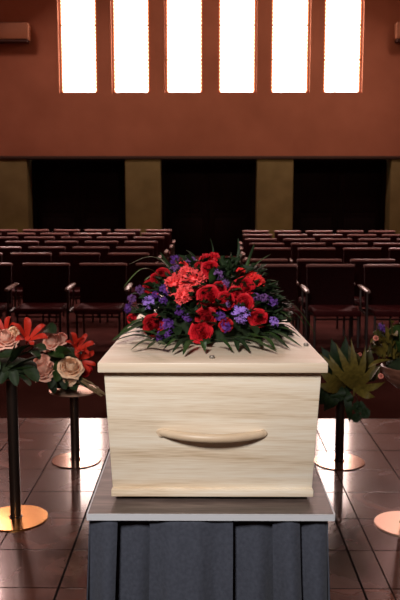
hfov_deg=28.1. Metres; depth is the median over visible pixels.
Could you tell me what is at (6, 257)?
chair
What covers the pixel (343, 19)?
window
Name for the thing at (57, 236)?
chair
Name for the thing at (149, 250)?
chair
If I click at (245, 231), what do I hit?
chair
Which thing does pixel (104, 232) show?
chair
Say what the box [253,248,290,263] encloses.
chair
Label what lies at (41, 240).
chair
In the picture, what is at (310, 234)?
chair
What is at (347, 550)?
trim
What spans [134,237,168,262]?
chair
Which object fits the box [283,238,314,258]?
chair
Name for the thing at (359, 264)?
chair
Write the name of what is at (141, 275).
chair
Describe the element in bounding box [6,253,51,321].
chair
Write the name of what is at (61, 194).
door
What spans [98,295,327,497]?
coffin
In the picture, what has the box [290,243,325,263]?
chair
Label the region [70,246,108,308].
chair
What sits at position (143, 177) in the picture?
pillar
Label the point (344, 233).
chair
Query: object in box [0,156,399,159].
trim
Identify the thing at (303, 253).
chair
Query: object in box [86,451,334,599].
table
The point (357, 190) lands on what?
door
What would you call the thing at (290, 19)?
window
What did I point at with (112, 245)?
chair
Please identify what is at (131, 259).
chair
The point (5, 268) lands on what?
chair
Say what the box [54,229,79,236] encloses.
chair
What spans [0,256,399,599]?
floor
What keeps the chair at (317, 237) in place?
on the floor
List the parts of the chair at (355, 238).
rail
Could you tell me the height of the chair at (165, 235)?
0.837 m
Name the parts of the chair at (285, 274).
backrest, rail, seat, leg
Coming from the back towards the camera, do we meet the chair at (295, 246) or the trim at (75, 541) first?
the chair at (295, 246)
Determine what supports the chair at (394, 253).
on the floor
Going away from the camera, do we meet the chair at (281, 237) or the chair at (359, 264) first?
the chair at (359, 264)
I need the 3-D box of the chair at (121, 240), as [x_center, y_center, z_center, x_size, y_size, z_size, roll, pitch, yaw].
[-1.573,-0.653,13.725,0.615,0.837,0.586,0,8,1]
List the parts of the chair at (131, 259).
rail, backrest, seat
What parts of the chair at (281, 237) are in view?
rail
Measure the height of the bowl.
0.108 m
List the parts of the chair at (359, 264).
seat, leg, rail, backrest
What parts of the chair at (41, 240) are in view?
rail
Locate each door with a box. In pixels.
[31,161,125,232]
[162,161,255,255]
[292,161,386,233]
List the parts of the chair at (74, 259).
seat, rail, backrest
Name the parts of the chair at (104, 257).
rail, backrest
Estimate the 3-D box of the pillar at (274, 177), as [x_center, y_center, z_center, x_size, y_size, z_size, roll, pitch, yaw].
[1.812,-2.249,19.666,0.868,2.378,0.600,0,8,0]
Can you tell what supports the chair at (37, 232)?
on the floor
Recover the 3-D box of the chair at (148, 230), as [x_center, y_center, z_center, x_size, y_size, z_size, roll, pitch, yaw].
[-0.851,-1.002,16.258,0.697,0.837,0.586,0,8,0]
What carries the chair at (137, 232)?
on the floor
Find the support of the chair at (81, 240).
on the floor
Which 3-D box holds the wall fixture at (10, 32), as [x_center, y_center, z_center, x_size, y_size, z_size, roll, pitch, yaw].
[-4.819,-6.258,18.692,1.676,0.473,0.320,0,8,0]
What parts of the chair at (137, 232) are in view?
rail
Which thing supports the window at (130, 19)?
in the wall at (36, 119)
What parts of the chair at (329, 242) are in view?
rail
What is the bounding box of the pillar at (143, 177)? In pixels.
[125,159,161,236]
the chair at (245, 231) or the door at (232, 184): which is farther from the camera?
the door at (232, 184)
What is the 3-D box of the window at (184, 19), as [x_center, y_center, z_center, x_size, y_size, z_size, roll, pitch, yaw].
[-0.373,-6.175,18.979,0.915,2.497,0.080,0,8,0]
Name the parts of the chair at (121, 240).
rail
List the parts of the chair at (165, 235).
rail, backrest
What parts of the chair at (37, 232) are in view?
rail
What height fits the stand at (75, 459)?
0.447 m
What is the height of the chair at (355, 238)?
0.837 m
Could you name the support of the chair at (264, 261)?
on the floor
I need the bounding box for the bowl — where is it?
[381,361,399,388]
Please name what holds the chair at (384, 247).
on the floor
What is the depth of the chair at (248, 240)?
13.41 m
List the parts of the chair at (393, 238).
rail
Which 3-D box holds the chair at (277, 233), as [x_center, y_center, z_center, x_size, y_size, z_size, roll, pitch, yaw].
[1.712,-0.944,15.841,0.615,0.837,0.586,0,8,0]
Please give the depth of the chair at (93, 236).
15.13 m
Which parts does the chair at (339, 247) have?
rail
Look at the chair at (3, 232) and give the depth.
16.47 m
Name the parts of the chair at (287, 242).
rail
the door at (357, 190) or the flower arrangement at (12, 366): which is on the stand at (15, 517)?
the flower arrangement at (12, 366)
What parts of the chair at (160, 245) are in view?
rail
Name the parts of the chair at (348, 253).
rail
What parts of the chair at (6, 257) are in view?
backrest, rail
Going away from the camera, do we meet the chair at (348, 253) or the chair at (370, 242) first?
the chair at (348, 253)
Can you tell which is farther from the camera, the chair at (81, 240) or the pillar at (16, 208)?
the pillar at (16, 208)
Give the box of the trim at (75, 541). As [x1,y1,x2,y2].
[53,447,109,599]
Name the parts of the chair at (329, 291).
armrest, leg, leg, backrest, rail, seat, leg, leg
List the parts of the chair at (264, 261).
backrest, rail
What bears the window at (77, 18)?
in the wall at (36, 119)
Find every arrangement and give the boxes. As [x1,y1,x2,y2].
[0,316,47,385]
[33,322,105,395]
[319,336,383,422]
[367,319,399,388]
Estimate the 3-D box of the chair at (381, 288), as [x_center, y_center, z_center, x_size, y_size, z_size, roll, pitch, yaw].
[2.016,0.056,8.565,0.615,0.837,0.586,0,8,0]
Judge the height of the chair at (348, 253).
0.837 m
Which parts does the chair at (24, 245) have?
rail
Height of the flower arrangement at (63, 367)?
0.431 m
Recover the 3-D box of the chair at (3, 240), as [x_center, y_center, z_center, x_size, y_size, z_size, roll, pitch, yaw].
[-3.471,-0.655,13.736,0.615,0.837,0.586,0,8,1]
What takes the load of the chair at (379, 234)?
on the floor
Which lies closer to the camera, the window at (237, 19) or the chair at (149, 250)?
the chair at (149, 250)
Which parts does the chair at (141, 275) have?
armrest, backrest, rail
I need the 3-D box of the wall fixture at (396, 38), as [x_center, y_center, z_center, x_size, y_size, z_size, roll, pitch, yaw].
[5.265,-6.250,18.630,1.442,0.473,0.320,0,8,0]
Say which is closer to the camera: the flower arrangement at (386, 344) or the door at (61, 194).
the flower arrangement at (386, 344)
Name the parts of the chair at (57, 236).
rail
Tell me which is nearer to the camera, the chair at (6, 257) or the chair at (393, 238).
the chair at (6, 257)
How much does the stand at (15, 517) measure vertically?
0.734 m
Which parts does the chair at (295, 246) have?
rail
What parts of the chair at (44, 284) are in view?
armrest, seat, backrest, rail, leg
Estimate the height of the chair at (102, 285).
0.837 m
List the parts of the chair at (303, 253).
backrest, rail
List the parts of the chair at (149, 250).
rail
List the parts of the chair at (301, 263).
leg, backrest, rail, leg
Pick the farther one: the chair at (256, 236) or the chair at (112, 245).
the chair at (256, 236)
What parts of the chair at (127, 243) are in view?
rail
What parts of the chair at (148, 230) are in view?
backrest, rail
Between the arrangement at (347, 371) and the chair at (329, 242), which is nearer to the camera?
the arrangement at (347, 371)
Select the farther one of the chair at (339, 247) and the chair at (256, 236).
the chair at (256, 236)
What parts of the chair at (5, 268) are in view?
seat, backrest, rail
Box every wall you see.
[0,0,399,155]
[32,160,385,253]
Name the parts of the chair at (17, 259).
seat, backrest, rail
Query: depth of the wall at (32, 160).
19.85 m
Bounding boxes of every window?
[58,0,97,92]
[111,0,150,92]
[165,0,203,92]
[217,0,256,92]
[270,0,310,92]
[322,0,363,92]
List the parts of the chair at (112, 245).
backrest, rail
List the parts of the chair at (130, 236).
rail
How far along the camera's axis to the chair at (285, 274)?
8.76 m
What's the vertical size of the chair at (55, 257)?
0.837 m
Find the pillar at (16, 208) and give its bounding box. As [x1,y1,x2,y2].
[0,159,32,232]
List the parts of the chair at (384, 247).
rail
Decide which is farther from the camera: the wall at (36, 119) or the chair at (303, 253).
the wall at (36, 119)
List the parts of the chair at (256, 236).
backrest, rail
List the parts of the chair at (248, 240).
backrest, rail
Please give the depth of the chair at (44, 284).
8.92 m
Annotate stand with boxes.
[0,376,47,531]
[49,384,100,468]
[314,391,364,470]
[374,511,399,536]
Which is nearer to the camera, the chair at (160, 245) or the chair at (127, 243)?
the chair at (127, 243)
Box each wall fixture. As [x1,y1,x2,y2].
[0,22,30,43]
[393,22,399,42]
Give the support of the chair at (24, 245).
on the floor
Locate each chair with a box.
[0,229,17,236]
[0,237,17,246]
[0,246,20,308]
[0,263,12,329]
[4,263,69,344]
[6,241,38,252]
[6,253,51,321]
[7,233,34,240]
[17,246,65,305]
[23,229,48,236]
[24,237,54,246]
[41,233,68,240]
[45,241,77,296]
[48,253,99,322]
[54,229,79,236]
[61,237,90,246]
[65,263,126,344]
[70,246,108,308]
[74,233,101,240]
[77,241,117,296]
[85,229,109,236]
[97,237,126,246]
[99,253,148,322]
[107,233,134,240]
[115,229,140,236]
[117,247,157,262]
[124,263,175,328]
[125,241,161,262]
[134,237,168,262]
[141,233,172,261]
[146,229,174,262]
[239,230,268,263]
[240,234,271,264]
[241,238,276,263]
[243,259,288,317]
[244,243,283,258]
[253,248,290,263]
[253,264,300,331]
[274,230,300,242]
[278,234,306,242]
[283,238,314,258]
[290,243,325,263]
[294,248,335,307]
[295,259,344,335]
[300,264,360,347]
[306,230,331,238]
[313,234,341,242]
[321,238,351,247]
[333,243,366,263]
[337,231,363,238]
[343,248,380,263]
[347,234,375,242]
[350,259,399,335]
[358,264,399,347]
[359,238,389,247]
[369,231,394,238]
[374,243,399,258]
[382,234,399,242]
[388,248,399,263]
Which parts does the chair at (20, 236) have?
rail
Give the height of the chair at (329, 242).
0.837 m
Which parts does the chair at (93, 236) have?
rail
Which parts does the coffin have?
handle, moulding, lid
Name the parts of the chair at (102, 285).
armrest, leg, leg, seat, backrest, rail, leg, leg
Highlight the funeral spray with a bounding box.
[112,239,314,353]
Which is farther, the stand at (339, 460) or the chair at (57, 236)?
the chair at (57, 236)
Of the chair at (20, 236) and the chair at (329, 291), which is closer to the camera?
the chair at (329, 291)
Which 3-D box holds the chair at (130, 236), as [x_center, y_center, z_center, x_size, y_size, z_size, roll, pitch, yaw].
[-1.533,-0.820,14.939,0.615,0.837,0.586,0,8,0]
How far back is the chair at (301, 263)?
9.43 m
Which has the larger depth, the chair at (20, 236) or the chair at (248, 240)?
the chair at (20, 236)
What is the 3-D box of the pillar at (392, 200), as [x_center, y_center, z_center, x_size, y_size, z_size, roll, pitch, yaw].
[5.311,-2.246,19.644,1.432,2.378,0.600,0,8,0]
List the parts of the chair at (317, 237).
rail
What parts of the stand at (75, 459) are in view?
plate, post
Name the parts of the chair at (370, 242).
rail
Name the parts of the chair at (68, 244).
backrest, rail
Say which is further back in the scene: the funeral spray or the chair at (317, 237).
the chair at (317, 237)
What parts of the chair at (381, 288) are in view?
armrest, leg, backrest, rail, seat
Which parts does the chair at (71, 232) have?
rail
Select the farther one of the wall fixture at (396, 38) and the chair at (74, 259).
the wall fixture at (396, 38)
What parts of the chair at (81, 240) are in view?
rail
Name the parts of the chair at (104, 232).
rail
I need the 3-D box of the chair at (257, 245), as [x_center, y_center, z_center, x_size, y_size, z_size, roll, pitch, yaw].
[0.980,-0.429,12.097,0.615,0.837,0.586,0,8,0]
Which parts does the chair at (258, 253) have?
rail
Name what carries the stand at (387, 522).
on the floor
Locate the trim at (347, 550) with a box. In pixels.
[335,518,367,599]
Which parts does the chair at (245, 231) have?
backrest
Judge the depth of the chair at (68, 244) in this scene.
12.76 m
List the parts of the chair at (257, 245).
rail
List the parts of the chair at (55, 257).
backrest, rail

